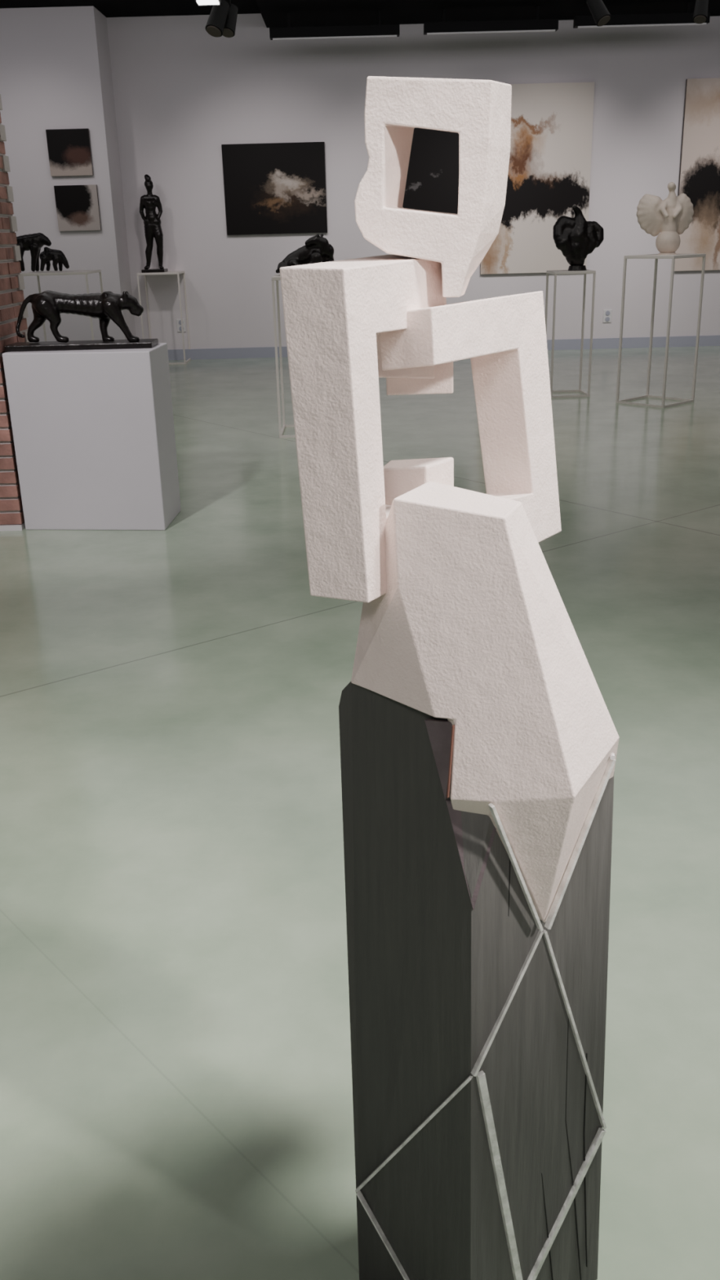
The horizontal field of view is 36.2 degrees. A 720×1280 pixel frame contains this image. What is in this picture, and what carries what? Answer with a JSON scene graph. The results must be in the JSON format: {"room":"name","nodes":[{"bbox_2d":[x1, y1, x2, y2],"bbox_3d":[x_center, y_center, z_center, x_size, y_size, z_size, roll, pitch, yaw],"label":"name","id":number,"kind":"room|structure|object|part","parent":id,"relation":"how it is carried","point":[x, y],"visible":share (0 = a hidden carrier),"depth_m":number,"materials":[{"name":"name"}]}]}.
{"room":"museum","nodes":[
{"label":"museum","id":0,"kind":"room"},
{"bbox_2d":[0,93,29,524],"bbox_3d":[-2.515,-2.497,5.673,1.227,3.802,0.607,-2,20,0],"label":"wall","id":1,"kind":"structure","parent":0,"point":[11,282],"depth_m":5.94,"materials":[{"name":"red brick"}]},
{"bbox_2d":[0,521,25,531],"bbox_3d":[-2.460,-0.620,6.099,1.200,0.030,0.112,-2,20,0],"label":"baseboard","id":2,"kind":"structure","parent":1,"relation":"attached to","point":[14,526],"depth_m":6.05,"materials":[{"name":"paint"}]},
{"bbox_2d":[0,5,135,342],"bbox_3d":[-6.021,-5.254,13.256,6.238,3.900,0.900,-2,20,0],"label":"wall","id":3,"kind":"structure","parent":0,"point":[55,73],"depth_m":12.65,"materials":[{"name":"paint"}]},
{"bbox_2d":[45,128,93,176],"bbox_3d":[-3.336,-5.603,12.646,0.483,0.491,0.050,-2,20,0],"label":"painting","id":4,"kind":"object","parent":3,"relation":"attached to","point":[69,151],"visible":1,"depth_m":12.62,"materials":[{"name":"grey fabric"}]},
{"bbox_3d":[-3.336,-5.604,12.651,0.483,0.491,0.040,-2,20,0],"label":"stretcher frame","id":5,"kind":"part","parent":4,"relation":"part of","materials":[{"name":"black fabric"}]},
{"bbox_2d":[53,184,101,231],"bbox_3d":[-3.297,-5.047,12.853,0.490,0.493,0.050,-2,20,0],"label":"painting","id":6,"kind":"object","parent":3,"relation":"attached to","point":[77,208],"visible":1,"depth_m":12.83,"materials":[{"name":"grey fabric"}]},
{"bbox_3d":[-3.297,-5.048,12.858,0.490,0.493,0.040,-2,20,0],"label":"stretcher frame","id":7,"kind":"part","parent":6,"relation":"part of","materials":[{"name":"beige fabric"}]},
{"bbox_2d":[0,0,261,17],"bbox_3d":[-0.139,-5.302,7.235,18.000,0.100,12.261,-2,20,0],"label":"ceiling","id":8,"kind":"structure","parent":0,"point":[108,8],"depth_m":12.22,"materials":[{"name":"black paint"}]},
{"bbox_2d":[195,0,221,4],"bbox_3d":[-0.886,-4.196,6.113,0.140,1.155,0.120,-2,20,0],"label":"lamp","id":9,"kind":"object","parent":8,"relation":"hanging from","point":[198,2],"visible":1,"depth_m":6.30,"materials":[{"name":"white plastic"}]},
{"bbox_2d":[204,0,229,37],"bbox_3d":[-0.868,-4.239,6.414,0.107,1.285,0.176,11,24,31],"label":"spotlight","id":10,"kind":"object","parent":8,"relation":"hanging from","point":[215,26],"visible":0.98,"depth_m":6.57,"materials":[{"name":"black metal"}]},
{"bbox_2d":[222,0,238,37],"bbox_3d":[-0.813,-4.281,6.507,0.095,1.273,0.151,5,22,18],"label":"spotlight","id":11,"kind":"object","parent":8,"relation":"hanging from","point":[229,28],"visible":0.67,"depth_m":6.66,"materials":[{"name":"black metal"}]},
{"bbox_2d":[0,346,719,1279],"bbox_3d":[-0.016,-0.614,6.099,18.000,0.100,17.861,-2,20,0],"label":"floor","id":12,"kind":"structure","parent":0,"point":[176,1086],"depth_m":2.90,"materials":[{"name":"concrete"}]},
{"bbox_2d":[20,269,102,341],"bbox_3d":[-3.058,-3.232,11.508,0.678,1.183,0.678,-2,20,0],"label":"display stand","id":13,"kind":"object","parent":12,"relation":"on","point":[37,273],"visible":0.44,"depth_m":11.15,"materials":[{"name":"white metal"}]},
{"bbox_3d":[-3.390,-3.326,11.822,0.018,1.158,0.018,-2,20,0],"label":"leg","id":14,"kind":"part","parent":13,"relation":"part of","materials":[{"name":"white metal"}]},
{"bbox_2d":[16,232,69,271],"bbox_3d":[-3.273,-3.969,11.257,0.715,0.376,0.295,13,25,35],"label":"animal sculpture","id":15,"kind":"object","parent":13,"relation":"on","point":[33,242],"visible":0.81,"depth_m":11.24,"materials":[{"name":"black metal"}]},
{"bbox_3d":[-2.725,-3.114,11.204,0.018,1.158,0.018,-2,20,0],"label":"leg","id":16,"kind":"part","parent":13,"relation":"part of","materials":[{"name":"white metal"}]},
{"bbox_3d":[-2.731,-3.344,11.822,0.018,1.158,0.018,-2,20,0],"label":"leg","id":17,"kind":"part","parent":13,"relation":"part of","materials":[{"name":"white metal"}]},
{"bbox_2d":[2,342,181,530],"bbox_3d":[-1.454,-1.123,6.066,0.824,0.947,0.453,1,21,6],"label":"pedestal","id":18,"kind":"object","parent":12,"relation":"on","point":[93,430],"visible":0.86,"depth_m":5.86,"materials":[{"name":"paint"}]},
{"bbox_2d":[4,290,158,351],"bbox_3d":[-1.488,-1.706,5.848,0.774,0.299,0.220,-2,20,0],"label":"sculpture","id":19,"kind":"object","parent":18,"relation":"on","point":[48,305],"visible":1,"depth_m":5.79,"materials":[{"name":"black metal"}]},
{"bbox_2d":[137,271,191,364],"bbox_3d":[-2.438,-4.027,13.743,0.508,1.085,0.508,-2,20,0],"label":"display stand","id":20,"kind":"object","parent":12,"relation":"on","point":[177,273],"visible":0.78,"depth_m":13.60,"materials":[{"name":"white metal"}]},
{"bbox_3d":[-2.681,-3.924,13.518,0.018,1.060,0.018,-2,20,0],"label":"leg","id":21,"kind":"part","parent":20,"relation":"part of","materials":[{"name":"white metal"}]},
{"bbox_3d":[-2.685,-4.094,13.977,0.018,1.060,0.018,-2,20,0],"label":"leg","id":22,"kind":"part","parent":20,"relation":"part of","materials":[{"name":"white metal"}]},
{"bbox_2d":[139,173,168,272],"bbox_3d":[-2.534,-5.054,13.360,0.291,1.112,0.280,-2,20,0],"label":"figure sculpture","id":23,"kind":"object","parent":20,"relation":"on","point":[149,202],"visible":1,"depth_m":13.32,"materials":[{"name":"black metal"}]},
{"bbox_3d":[-2.425,-3.527,13.929,0.508,0.018,0.508,-2,20,0],"label":"rail","id":24,"kind":"part","parent":20,"relation":"part of","materials":[{"name":"white metal"}]},
{"bbox_3d":[-2.191,-3.936,13.518,0.018,1.060,0.018,-2,20,0],"label":"leg","id":25,"kind":"part","parent":20,"relation":"part of","materials":[{"name":"white metal"}]},
{"bbox_3d":[-2.196,-4.107,13.977,0.018,1.060,0.018,-2,20,0],"label":"leg","id":26,"kind":"part","parent":20,"relation":"part of","materials":[{"name":"white metal"}]},
{"bbox_2d":[271,274,295,438],"bbox_3d":[-0.386,-2.233,8.619,0.520,1.195,0.520,-2,20,0],"label":"display stand","id":27,"kind":"object","parent":12,"relation":"on","point":[277,277],"visible":0.44,"depth_m":8.58,"materials":[{"name":"white metal"}]},
{"bbox_3d":[-0.634,-2.128,8.388,0.018,1.170,0.018,-2,20,0],"label":"leg","id":28,"kind":"part","parent":27,"relation":"part of","materials":[{"name":"white metal"}]},
{"bbox_3d":[-0.639,-2.302,8.858,0.018,1.170,0.018,-2,20,0],"label":"leg","id":29,"kind":"part","parent":27,"relation":"part of","materials":[{"name":"white metal"}]},
{"bbox_3d":[-0.372,-1.682,8.824,0.520,0.018,0.520,-2,20,0],"label":"rail","id":30,"kind":"part","parent":27,"relation":"part of","materials":[{"name":"white metal"}]},
{"bbox_2d":[275,233,333,273],"bbox_3d":[-0.415,-2.921,8.334,0.472,0.288,0.264,-2,20,0],"label":"sculpture","id":31,"kind":"object","parent":27,"relation":"on","point":[317,249],"visible":0.69,"depth_m":8.29,"materials":[{"name":"black metal"}]},
{"bbox_2d":[279,75,619,1279],"bbox_3d":[0.178,0.168,1.462,0.363,1.657,0.431,6,22,20],"label":"abstract sculpture","id":32,"kind":"object","parent":12,"relation":"on","point":[479,737],"visible":1,"depth_m":1.32,"materials":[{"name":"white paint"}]},
{"bbox_3d":[0.019,-0.244,1.252,0.084,0.362,0.243,10,23,28],"label":"frame","id":33,"kind":"part","parent":32,"relation":"part of","materials":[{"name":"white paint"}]},
{"bbox_3d":[0.149,-0.258,1.379,0.098,0.329,0.316,12,24,31],"label":"frame","id":34,"kind":"part","parent":32,"relation":"part of","materials":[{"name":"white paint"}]},
{"bbox_3d":[0.166,0.509,1.498,0.306,0.994,0.199,-14,24,-30],"label":"wooden post","id":35,"kind":"part","parent":32,"relation":"part of","materials":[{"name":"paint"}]},
{"bbox_2d":[544,269,595,398],"bbox_3d":[1.932,-2.841,10.207,0.383,1.113,0.383,-2,20,0],"label":"display stand","id":36,"kind":"object","parent":12,"relation":"on","point":[555,273],"visible":0.82,"depth_m":10.15,"materials":[{"name":"white metal"}]},
{"bbox_3d":[1.749,-2.884,10.371,0.018,1.088,0.018,-2,20,-2],"label":"leg","id":37,"kind":"part","parent":36,"relation":"part of","materials":[{"name":"white metal"}]},
{"bbox_3d":[1.764,-2.761,10.041,0.018,1.088,0.018,-2,20,-2],"label":"leg","id":38,"kind":"part","parent":36,"relation":"part of","materials":[{"name":"white metal"}]},
{"bbox_3d":[1.946,-2.328,10.398,0.382,0.018,0.382,-2,20,0],"label":"rail","id":39,"kind":"part","parent":36,"relation":"part of","materials":[{"name":"white metal"}]},
{"bbox_2d":[552,205,604,271],"bbox_3d":[1.964,-3.619,9.910,0.467,0.551,0.227,-2,20,0],"label":"sculpture","id":40,"kind":"object","parent":36,"relation":"on","point":[576,237],"visible":1,"depth_m":9.84,"materials":[{"name":"black metal"}]},
{"bbox_3d":[2.101,-2.897,10.382,0.018,1.088,0.018,-2,20,-2],"label":"leg","id":41,"kind":"part","parent":36,"relation":"part of","materials":[{"name":"white metal"}]},
{"bbox_3d":[2.116,-2.775,10.052,0.018,1.088,0.018,-2,20,-2],"label":"leg","id":42,"kind":"part","parent":36,"relation":"part of","materials":[{"name":"white metal"}]},
{"bbox_2d":[615,253,706,408],"bbox_3d":[2.619,-2.707,9.609,0.489,1.245,0.489,-19,27,-39],"label":"display stand","id":43,"kind":"object","parent":12,"relation":"on","point":[655,256],"visible":1,"depth_m":9.57,"materials":[{"name":"white metal"}]},
{"bbox_3d":[2.287,-2.693,9.630,0.018,1.220,0.018,-19,27,-39],"label":"leg","id":44,"kind":"part","parent":43,"relation":"part of","materials":[{"name":"white metal"}]},
{"bbox_3d":[2.634,-2.812,9.925,0.018,1.220,0.018,-19,27,-39],"label":"leg","id":45,"kind":"part","parent":43,"relation":"part of","materials":[{"name":"white metal"}]},
{"bbox_3d":[2.635,-2.132,9.823,0.489,0.018,0.489,-19,27,-39],"label":"rail","id":46,"kind":"part","parent":43,"relation":"part of","materials":[{"name":"white metal"}]},
{"bbox_2d":[635,182,693,254],"bbox_3d":[2.584,-3.555,9.286,0.486,0.573,0.221,-2,20,0],"label":"sculpture","id":47,"kind":"object","parent":43,"relation":"on","point":[668,218],"visible":1,"depth_m":9.26,"materials":[{"name":"beige ceramic"}]},
{"bbox_3d":[2.605,-2.579,9.302,0.018,1.220,0.018,-19,27,-39],"label":"leg","id":48,"kind":"part","parent":43,"relation":"part of","materials":[{"name":"white metal"}]},
{"bbox_3d":[2.952,-2.698,9.597,0.018,1.220,0.018,-19,27,-39],"label":"leg","id":49,"kind":"part","parent":43,"relation":"part of","materials":[{"name":"white metal"}]},
{"bbox_2d":[106,13,719,349],"bbox_3d":[2.920,-5.610,13.585,11.868,3.900,0.200,-2,20,0],"label":"wall","id":50,"kind":"structure","parent":0,"point":[182,92],"depth_m":13.28,"materials":[{"name":"paint"}]},
{"bbox_2d":[176,318,186,332],"bbox_3d":[-2.277,-4.007,14.011,0.110,0.160,0.024,-2,20,0],"label":"wall outlet","id":51,"kind":"object","parent":50,"relation":"attached to","point":[178,321],"visible":0.8,"depth_m":14.01,"materials":[{"name":"white plastic"}]},
{"bbox_2d":[221,142,327,235],"bbox_3d":[-1.036,-5.512,13.449,1.240,1.027,0.050,-2,20,0],"label":"painting","id":52,"kind":"object","parent":50,"relation":"attached to","point":[270,188],"visible":1,"depth_m":13.42,"materials":[{"name":"grey fabric"}]},
{"bbox_2d":[402,128,458,213],"bbox_3d":[0.774,-5.644,13.418,1.190,1.097,0.050,-2,20,0],"label":"painting","id":53,"kind":"object","parent":50,"relation":"attached to","point":[432,184],"visible":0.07,"depth_m":13.38,"materials":[{"name":"grey fabric"}]},
{"bbox_2d":[167,335,719,359],"bbox_3d":[3.020,-3.807,14.138,11.762,0.130,0.020,-2,20,0],"label":"baseboard","id":54,"kind":"structure","parent":50,"relation":"attached to","point":[704,340],"depth_m":14.13,"materials":[{"name":"grey paint"}]},
{"bbox_2d":[480,81,594,274],"bbox_3d":[2.147,-5.611,13.443,1.324,2.134,0.050,-2,20,0],"label":"painting","id":55,"kind":"object","parent":50,"relation":"attached to","point":[549,165],"visible":0.59,"depth_m":13.39,"materials":[{"name":"grey fabric"}]},
{"bbox_2d":[602,309,612,322],"bbox_3d":[3.155,-4.128,14.018,0.110,0.160,0.024,-2,20,0],"label":"wall outlet","id":56,"kind":"object","parent":50,"relation":"attached to","point":[607,313],"visible":1,"depth_m":14.02,"materials":[{"name":"white plastic"}]},
{"bbox_2d":[674,77,719,271],"bbox_3d":[4.609,-5.669,13.446,1.400,2.165,0.050,-2,20,0],"label":"painting","id":57,"kind":"object","parent":50,"relation":"attached to","point":[700,162],"visible":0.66,"depth_m":13.40,"materials":[{"name":"grey fabric"}]},
{"bbox_3d":[4.609,-5.670,13.450,1.400,2.165,0.040,-2,20,0],"label":"stretcher frame","id":58,"kind":"part","parent":57,"relation":"part of","materials":[{"name":"grey wood"}]},
{"bbox_2d":[255,0,719,27],"bbox_3d":[3.887,-6.215,9.763,9.903,0.150,6.561,-2,20,0],"label":"ceiling","id":59,"kind":"structure","parent":0,"point":[303,13],"depth_m":12.13,"materials":[{"name":"black paint"}]},
{"bbox_2d":[269,10,399,39],"bbox_3d":[-0.280,-6.746,12.064,1.422,0.274,0.140,-2,20,0],"label":"ceiling light","id":60,"kind":"object","parent":59,"relation":"hanging from","point":[288,33],"visible":1,"depth_m":12.03,"materials":[{"name":"black metal"}]},
{"bbox_2d":[272,35,396,39],"bbox_3d":[-0.277,-6.609,12.067,1.362,0.015,0.030,-2,20,0],"label":"diffuser","id":61,"kind":"object","parent":60,"relation":"attached to","point":[274,37],"depth_m":12.05,"materials":[{"name":"white plastic"}]},
{"bbox_2d":[423,6,558,35],"bbox_3d":[1.434,-6.797,12.062,1.465,0.262,0.140,-2,20,0],"label":"ceiling light","id":62,"kind":"object","parent":59,"relation":"hanging from","point":[548,24],"visible":1,"depth_m":12.02,"materials":[{"name":"black metal"}]},
{"bbox_2d":[426,29,555,35],"bbox_3d":[1.437,-6.666,12.063,1.405,0.015,0.030,-2,20,0],"label":"diffuser","id":63,"kind":"object","parent":62,"relation":"attached to","point":[429,32],"depth_m":12.05,"materials":[{"name":"white plastic"}]},
{"bbox_2d":[586,0,610,26],"bbox_3d":[1.803,-5.077,8.259,0.204,0.833,0.119,16,27,40],"label":"spotlight","id":64,"kind":"object","parent":59,"relation":"hanging from","point":[601,15],"visible":1,"depth_m":8.33,"materials":[{"name":"black metal"}]},
{"bbox_2d":[573,2,710,28],"bbox_3d":[3.087,-6.853,12.057,1.464,0.235,0.140,-2,20,0],"label":"ceiling light","id":65,"kind":"object","parent":59,"relation":"hanging from","point":[662,19],"visible":0.73,"depth_m":12.02,"materials":[{"name":"black metal"}]},
{"bbox_2d":[577,22,706,27],"bbox_3d":[3.090,-6.734,12.053,1.404,0.015,0.030,-2,20,0],"label":"diffuser","id":66,"kind":"object","parent":65,"relation":"attached to","point":[580,24],"depth_m":12.04,"materials":[{"name":"white plastic"}]},
{"bbox_2d":[693,0,708,23],"bbox_3d":[2.589,-5.098,8.261,0.107,0.832,0.169,6,22,19],"label":"spotlight","id":67,"kind":"object","parent":59,"relation":"hanging from","point":[700,11],"visible":1,"depth_m":8.33,"materials":[{"name":"black metal"}]}
]}

